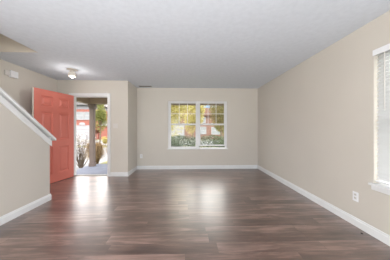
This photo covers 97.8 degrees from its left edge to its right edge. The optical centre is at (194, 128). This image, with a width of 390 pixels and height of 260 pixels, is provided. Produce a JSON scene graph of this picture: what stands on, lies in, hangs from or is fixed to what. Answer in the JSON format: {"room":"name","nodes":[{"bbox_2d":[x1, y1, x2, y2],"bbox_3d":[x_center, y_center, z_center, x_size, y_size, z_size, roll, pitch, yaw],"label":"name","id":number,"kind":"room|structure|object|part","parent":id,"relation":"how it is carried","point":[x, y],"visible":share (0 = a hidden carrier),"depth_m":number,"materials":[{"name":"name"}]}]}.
{"room":"empty living room","nodes":[
{"label":"empty living room","id":0,"kind":"room"},
{"bbox_2d":[0,34,37,52],"bbox_3d":[-2.870,-2.461,1.125,1.020,2.458,3.460,0,0,-2],"label":"wall","id":1,"kind":"structure","parent":0,"point":[7,44],"depth_m":2.72,"materials":[{"name":"beige paint"}]},
{"bbox_2d":[0,103,49,216],"bbox_3d":[-2.438,-0.010,-0.092,0.120,2.440,5.960,0,0,-2],"label":"wall","id":2,"kind":"structure","parent":0,"point":[24,155],"depth_m":2.39,"materials":[{"name":"beige paint"}]},
{"bbox_2d":[0,194,50,225],"bbox_3d":[-2.371,1.157,-0.083,0.014,0.105,5.975,0,0,-2],"label":"baseboard","id":3,"kind":"structure","parent":2,"relation":"attached to","point":[14,214],"depth_m":2.42,"materials":[{"name":"white paint"}]},
{"bbox_2d":[0,87,55,145],"bbox_3d":[-2.502,-0.545,2.036,0.200,1.504,1.892,0,0,-2],"label":"trim","id":4,"kind":"structure","parent":2,"relation":"attached to","point":[3,93],"depth_m":2.46,"materials":[{"name":"white paint"}]},
{"bbox_2d":[0,59,56,115],"bbox_3d":[-3.439,-1.240,0.593,0.150,4.900,7.690,0,0,-2],"label":"wall","id":5,"kind":"structure","parent":0,"point":[20,89],"depth_m":3.42,"materials":[{"name":"beige paint"}]},
{"bbox_2d":[4,70,17,78],"bbox_3d":[-3.418,-1.022,3.165,0.044,0.125,0.220,0,0,-2],"label":"door chime","id":6,"kind":"object","parent":5,"relation":"attached to","point":[10,73],"visible":1,"depth_m":3.15,"materials":[{"name":"white plastic"}]},
{"bbox_2d":[57,80,129,171],"bbox_3d":[-2.595,-0.010,4.390,1.762,2.440,0.150,0,0,-2],"label":"wall","id":7,"kind":"structure","parent":0,"point":[119,90],"depth_m":4.33,"materials":[{"name":"beige paint"}]},
{"bbox_2d":[32,87,73,183],"bbox_3d":[-3.127,0.187,3.840,0.127,2.038,0.915,0,0,11],"label":"door","id":8,"kind":"structure","parent":7,"relation":"in","point":[54,111],"depth_m":3.89,"materials":[{"name":"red paint"}]},
{"bbox_3d":[-3.194,-0.592,3.653,0.045,0.220,0.255,0,0,11],"label":"panel","id":9,"kind":"part","parent":8,"relation":"part of","materials":[{"name":"pink paint"}]},
{"bbox_3d":[-3.194,-0.057,3.653,0.045,0.610,0.255,0,0,11],"label":"panel","id":10,"kind":"part","parent":8,"relation":"part of","materials":[{"name":"pink paint"}]},
{"bbox_3d":[-3.194,0.698,3.653,0.045,0.600,0.255,0,0,11],"label":"panel","id":11,"kind":"part","parent":8,"relation":"part of","materials":[{"name":"pink paint"}]},
{"bbox_3d":[-3.122,-0.592,4.031,0.045,0.220,0.255,0,0,11],"label":"panel","id":12,"kind":"part","parent":8,"relation":"part of","materials":[{"name":"pink paint"}]},
{"bbox_3d":[-3.122,-0.057,4.031,0.045,0.610,0.255,0,0,11],"label":"panel","id":13,"kind":"part","parent":8,"relation":"part of","materials":[{"name":"pink paint"}]},
{"bbox_3d":[-3.122,0.698,4.031,0.045,0.600,0.255,0,0,11],"label":"panel","id":14,"kind":"part","parent":8,"relation":"part of","materials":[{"name":"pink paint"}]},
{"bbox_2d":[69,93,110,176],"bbox_3d":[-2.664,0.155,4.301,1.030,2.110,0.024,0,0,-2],"label":"trim","id":15,"kind":"structure","parent":7,"relation":"attached to","point":[73,94],"depth_m":4.31,"materials":[{"name":"white paint"}]},
{"bbox_2d":[74,174,106,175],"bbox_3d":[-2.667,1.216,4.413,0.870,0.048,0.160,0,0,-2],"label":"trim","id":16,"kind":"structure","parent":7,"relation":"attached to","point":[82,174],"depth_m":4.36,"materials":[{"name":"grey paint"}]},
{"bbox_2d":[110,172,127,175],"bbox_3d":[-1.930,1.157,4.327,0.435,0.105,0.014,0,0,-2],"label":"baseboard","id":17,"kind":"structure","parent":7,"relation":"attached to","point":[111,173],"depth_m":4.32,"materials":[{"name":"white paint"}]},
{"bbox_2d":[130,83,136,169],"bbox_3d":[-1.801,-0.010,4.784,0.150,2.440,0.590,0,0,-2],"label":"wall","id":18,"kind":"structure","parent":0,"point":[133,90],"depth_m":4.77,"materials":[{"name":"beige paint"}]},
{"bbox_2d":[128,166,136,175],"bbox_3d":[-1.716,1.157,4.704,0.014,0.105,0.755,0,0,-2],"label":"baseboard","id":19,"kind":"structure","parent":18,"relation":"attached to","point":[130,172],"depth_m":4.64,"materials":[{"name":"white paint"}]},
{"bbox_2d":[0,169,389,259],"bbox_3d":[-0.669,1.235,1.046,5.415,0.050,8.130,0,0,-2],"label":"floor","id":20,"kind":"structure","parent":0,"point":[145,214],"depth_m":2.17,"materials":[{"name":"wood"}]},
{"bbox_2d":[0,0,389,88],"bbox_3d":[-0.669,-1.355,1.046,5.415,0.250,8.130,0,0,-2],"label":"ceiling","id":21,"kind":"structure","parent":0,"point":[154,43],"depth_m":2.27,"materials":[{"name":"white paint"}]},
{"bbox_2d":[67,68,77,77],"bbox_3d":[-2.546,-1.141,3.526,0.190,0.177,0.190,0,0,-2],"label":"ceiling light","id":22,"kind":"object","parent":21,"relation":"attached to","point":[71,73],"visible":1,"depth_m":3.48,"materials":[{"name":"beige glass"}]},
{"bbox_3d":[-2.546,-1.132,3.526,0.144,0.106,0.144,0,0,-2],"label":"lamp shade","id":23,"kind":"part","parent":22,"relation":"part of","materials":[{"name":"beige glass"}]},
{"bbox_2d":[137,88,257,165],"bbox_3d":[0.089,-0.010,5.210,3.953,2.440,0.150,0,0,-2],"label":"wall","id":24,"kind":"structure","parent":0,"point":[152,103],"depth_m":5.13,"materials":[{"name":"beige paint"}]},
{"bbox_2d":[137,165,257,168],"bbox_3d":[0.091,1.157,5.127,3.623,0.105,0.014,0,0,-2],"label":"baseboard","id":25,"kind":"structure","parent":24,"relation":"attached to","point":[180,166],"depth_m":5.13,"materials":[{"name":"white paint"}]},
{"bbox_2d":[168,101,227,148],"bbox_3d":[0.081,-0.112,5.182,1.830,1.456,0.155,0,0,-2],"label":"window","id":26,"kind":"structure","parent":24,"relation":"in","point":[197,103],"depth_m":5.19,"materials":[{"name":"white plastic"}]},
{"bbox_3d":[-0.358,-0.460,5.225,0.821,0.700,0.027,0,0,-2],"label":"sash","id":27,"kind":"part","parent":26,"relation":"part of","materials":[{"name":"glass"}]},
{"bbox_3d":[-0.357,0.210,5.191,0.821,0.740,0.028,0,0,-2],"label":"sash","id":28,"kind":"part","parent":26,"relation":"part of","materials":[{"name":"white plastic"}]},
{"bbox_3d":[0.083,0.605,5.142,1.830,0.022,0.075,0,0,-2],"label":"sill","id":29,"kind":"part","parent":26,"relation":"part of","materials":[{"name":"white paint"}]},
{"bbox_3d":[0.527,-0.460,5.251,0.801,0.700,0.027,0,0,-2],"label":"sash","id":30,"kind":"part","parent":26,"relation":"part of","materials":[{"name":"glass"}]},
{"bbox_3d":[0.528,0.182,5.217,0.801,0.685,0.028,0,0,-2],"label":"sash","id":31,"kind":"part","parent":26,"relation":"part of","materials":[{"name":"white plastic"}]},
{"bbox_2d":[258,10,389,234],"bbox_3d":[2.115,-0.010,1.053,0.150,2.440,8.280,0,0,-2],"label":"wall","id":32,"kind":"structure","parent":0,"point":[317,119],"depth_m":2.45,"materials":[{"name":"beige paint"}]},
{"bbox_2d":[258,165,389,245],"bbox_3d":[2.030,1.157,1.126,0.014,0.105,8.130,0,0,-2],"label":"baseboard","id":33,"kind":"structure","parent":32,"relation":"attached to","point":[378,234],"depth_m":2.34,"materials":[{"name":"white paint"}]},
{"bbox_2d":[353,191,358,201],"bbox_3d":[2.003,0.845,2.122,0.010,0.116,0.072,0,0,-2],"label":"wall outlet","id":34,"kind":"object","parent":32,"relation":"attached to","point":[355,194],"visible":1,"depth_m":2.11,"materials":[{"name":"white plastic"}]},
{"bbox_2d":[368,52,389,194],"bbox_3d":[2.080,-0.097,1.460,0.175,1.567,0.975,0,0,-2],"label":"window","id":35,"kind":"structure","parent":32,"relation":"in","point":[383,188],"depth_m":1.86,"materials":[{"name":"white plastic"}]},
{"bbox_3d":[2.053,0.650,1.459,0.120,0.074,0.975,0,0,-2],"label":"sill","id":36,"kind":"part","parent":35,"relation":"part of","materials":[{"name":"white paint"}]},
{"bbox_2d":[373,43,389,185],"bbox_3d":[2.046,-0.144,1.459,0.077,1.470,0.907,0,0,-2],"label":"window blind","id":37,"kind":"object","parent":35,"relation":"attached to","point":[383,143],"visible":1,"depth_m":1.84,"materials":[{"name":"white plastic"}]},
{"bbox_3d":[2.056,0.582,1.459,0.052,0.018,0.883,0,0,-2],"label":"rail","id":38,"kind":"part","parent":37,"relation":"part of","materials":[{"name":"white plastic"}]},
{"bbox_3d":[2.140,-0.128,1.462,0.055,1.505,0.915,0,0,-2],"label":"frame","id":39,"kind":"part","parent":35,"relation":"part of","materials":[{"name":"white plastic"}]},
{"bbox_3d":[-0.625,-2.525,1.582,6.535,3.130,10.000,0,0,-2],"label":"house roof","id":40,"kind":"structure","parent":0,"visible":0},
{"bbox_2d":[171,103,223,105],"bbox_3d":[0.726,-0.875,5.546,3.560,0.169,0.475,0,0,-2],"label":"soffit","id":41,"kind":"structure","parent":40,"relation":"attached to","point":[171,103],"depth_m":5.73,"materials":[{"name":"white"}]},
{"label":"outside","id":42,"kind":"structure","parent":0,"visible":0},
{"bbox_2d":[76,139,216,163],"bbox_3d":[-5.591,1.710,19.843,110.000,0.100,120.000,0,0,-2],"label":"lawn","id":43,"kind":"structure","parent":42,"point":[105,162],"depth_m":15.09,"materials":[{"name":"green plant"}]},
{"bbox_2d":[76,164,106,174],"bbox_3d":[-2.422,1.485,5.431,2.720,0.350,1.900,0,0,-2],"label":"porch slab","id":44,"kind":"object","parent":43,"relation":"on","point":[99,168],"visible":0.05,"depth_m":5.34,"materials":[{"name":"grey concrete"}]},
{"bbox_2d":[88,104,96,166],"bbox_3d":[-3.599,0.224,5.966,0.210,2.173,0.210,0,0,-2],"label":"porch column","id":45,"kind":"structure","parent":44,"relation":"on","point":[92,107],"depth_m":5.90,"materials":[{"name":"beige paint"}]},
{"bbox_2d":[76,97,89,103],"bbox_3d":[-3.695,-1.007,5.157,0.160,0.284,1.429,0,0,-2],"label":"beam","id":46,"kind":"structure","parent":45,"relation":"on","point":[78,99],"depth_m":5.58,"materials":[{"name":"brown wood"}]},
{"bbox_2d":[90,98,106,104],"bbox_3d":[-2.449,-1.007,6.000,2.740,0.284,0.180,0,0,-2],"label":"beam","id":47,"kind":"structure","parent":45,"relation":"on","point":[98,101],"depth_m":5.88,"materials":[{"name":"brown wood"}]},
{"bbox_2d":[76,102,106,138],"bbox_3d":[-19.462,-1.865,30.436,11.700,7.050,8.800,0,0,-2],"label":"brick house","id":48,"kind":"structure","parent":43,"relation":"on","point":[82,110],"depth_m":26.47,"materials":[{"name":"red"}]},
{"bbox_3d":[-17.908,-2.025,26.464,0.930,1.030,0.028,0,0,-2],"label":"pane","id":49,"kind":"part","parent":48,"relation":"part of","materials":[{"name":"white glass"}]},
{"bbox_2d":[83,142,106,163],"bbox_3d":[-4.003,1.097,6.834,0.916,1.128,0.911,0,0,-2],"label":"ornamental grass","id":50,"kind":"object","parent":43,"relation":"on","point":[99,149],"depth_m":6.72,"materials":[{"name":"brown plant"}]},
{"bbox_2d":[96,105,106,144],"bbox_3d":[-8.637,-0.628,15.376,1.500,4.584,1.492,0,0,-2],"label":"street tree","id":51,"kind":"object","parent":43,"relation":"on","point":[101,114],"visible":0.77,"depth_m":15.25,"materials":[{"name":"green plant"}]},
{"bbox_2d":[171,134,187,146],"bbox_3d":[-1.104,0.956,7.441,1.661,1.419,1.181,0,0,-2],"label":"leafy shrub","id":52,"kind":"object","parent":43,"relation":"on","point":[176,143],"visible":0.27,"depth_m":7.33,"materials":[{"name":"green plant"}]},
{"bbox_2d":[171,105,193,136],"bbox_3d":[-2.056,-1.759,13.676,4.056,6.840,2.881,0,0,-2],"label":"autumn tree","id":53,"kind":"object","parent":43,"relation":"on","point":[175,109],"visible":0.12,"depth_m":13.09,"materials":[{"name":"yellow plant"}]},
{"bbox_2d":[171,108,223,138],"bbox_3d":[-1.419,-0.815,30.971,13.000,4.950,8.800,0,0,-2],"label":"brick house","id":54,"kind":"structure","parent":43,"relation":"on","point":[205,130],"depth_m":27.01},
{"bbox_3d":[1.099,0.260,27.029,1.200,1.000,0.028,0,0,-2],"label":"pane","id":55,"kind":"part","parent":54,"relation":"part of","materials":[{"name":"white glass"}]},
{"bbox_3d":[3.398,0.310,27.097,1.400,1.000,0.028,0,0,-2],"label":"pane","id":56,"kind":"part","parent":54,"relation":"part of","materials":[{"name":"white glass"}]},
{"bbox_2d":[171,135,223,147],"bbox_3d":[0.648,1.037,12.022,8.091,1.262,0.834,0,0,-2],"label":"clipped hedge","id":57,"kind":"object","parent":43,"relation":"on","point":[214,136],"visible":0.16,"depth_m":11.88,"materials":[{"name":"green plant"}]},
{"bbox_2d":[188,139,208,147],"bbox_3d":[0.237,1.058,7.196,1.119,1.213,0.928,0,0,-2],"label":"leafy shrub","id":58,"kind":"object","parent":43,"relation":"on","point":[200,139],"visible":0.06,"depth_m":7.15,"materials":[{"name":"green plant"}]},
{"bbox_2d":[209,106,223,137],"bbox_3d":[2.308,-1.122,14.626,2.364,5.570,1.904,0,0,-26],"label":"street tree","id":59,"kind":"object","parent":43,"relation":"on","point":[220,109],"visible":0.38,"depth_m":14.36,"materials":[{"name":"yellow plant"}]},
{"bbox_2d":[214,136,224,147],"bbox_3d":[1.658,0.988,7.750,1.664,1.354,1.088,0,0,4],"label":"leafy shrub","id":60,"kind":"object","parent":43,"relation":"on","point":[222,143],"visible":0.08,"depth_m":7.64,"materials":[{"name":"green plant"}]},
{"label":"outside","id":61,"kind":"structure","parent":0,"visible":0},
{"bbox_2d":[76,148,106,169],"bbox_3d":[-8.199,1.708,9.961,7.200,0.105,10.000,0,0,-2],"label":"pad","id":62,"kind":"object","parent":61,"point":[105,155],"depth_m":8.88,"materials":[{"name":"concrete"}]},
{"bbox_2d":[76,133,88,167],"bbox_3d":[-4.840,0.921,7.210,1.056,1.490,1.139,0,0,32],"label":"flowering bush","id":63,"kind":"object","parent":62,"relation":"on","point":[80,161],"visible":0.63,"depth_m":7.18,"materials":[{"name":"grey plant"}]},
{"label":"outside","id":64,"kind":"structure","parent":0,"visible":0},
{"bbox_2d":[76,141,218,144],"bbox_3d":[-5.596,1.735,19.993,110.000,0.090,5.300,0,0,-2],"label":"street","id":65,"kind":"structure","parent":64,"point":[177,141],"depth_m":19.54,"materials":[{"name":"grey asphalt"}]},
{"bbox_2d":[182,105,204,144],"bbox_3d":[-0.254,-0.935,18.024,2.944,5.193,2.038,0,0,-2],"label":"autumn tree","id":66,"kind":"object","parent":65,"relation":"on","point":[191,117],"visible":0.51,"depth_m":17.70,"materials":[{"name":"yellow plant"}]}
]}

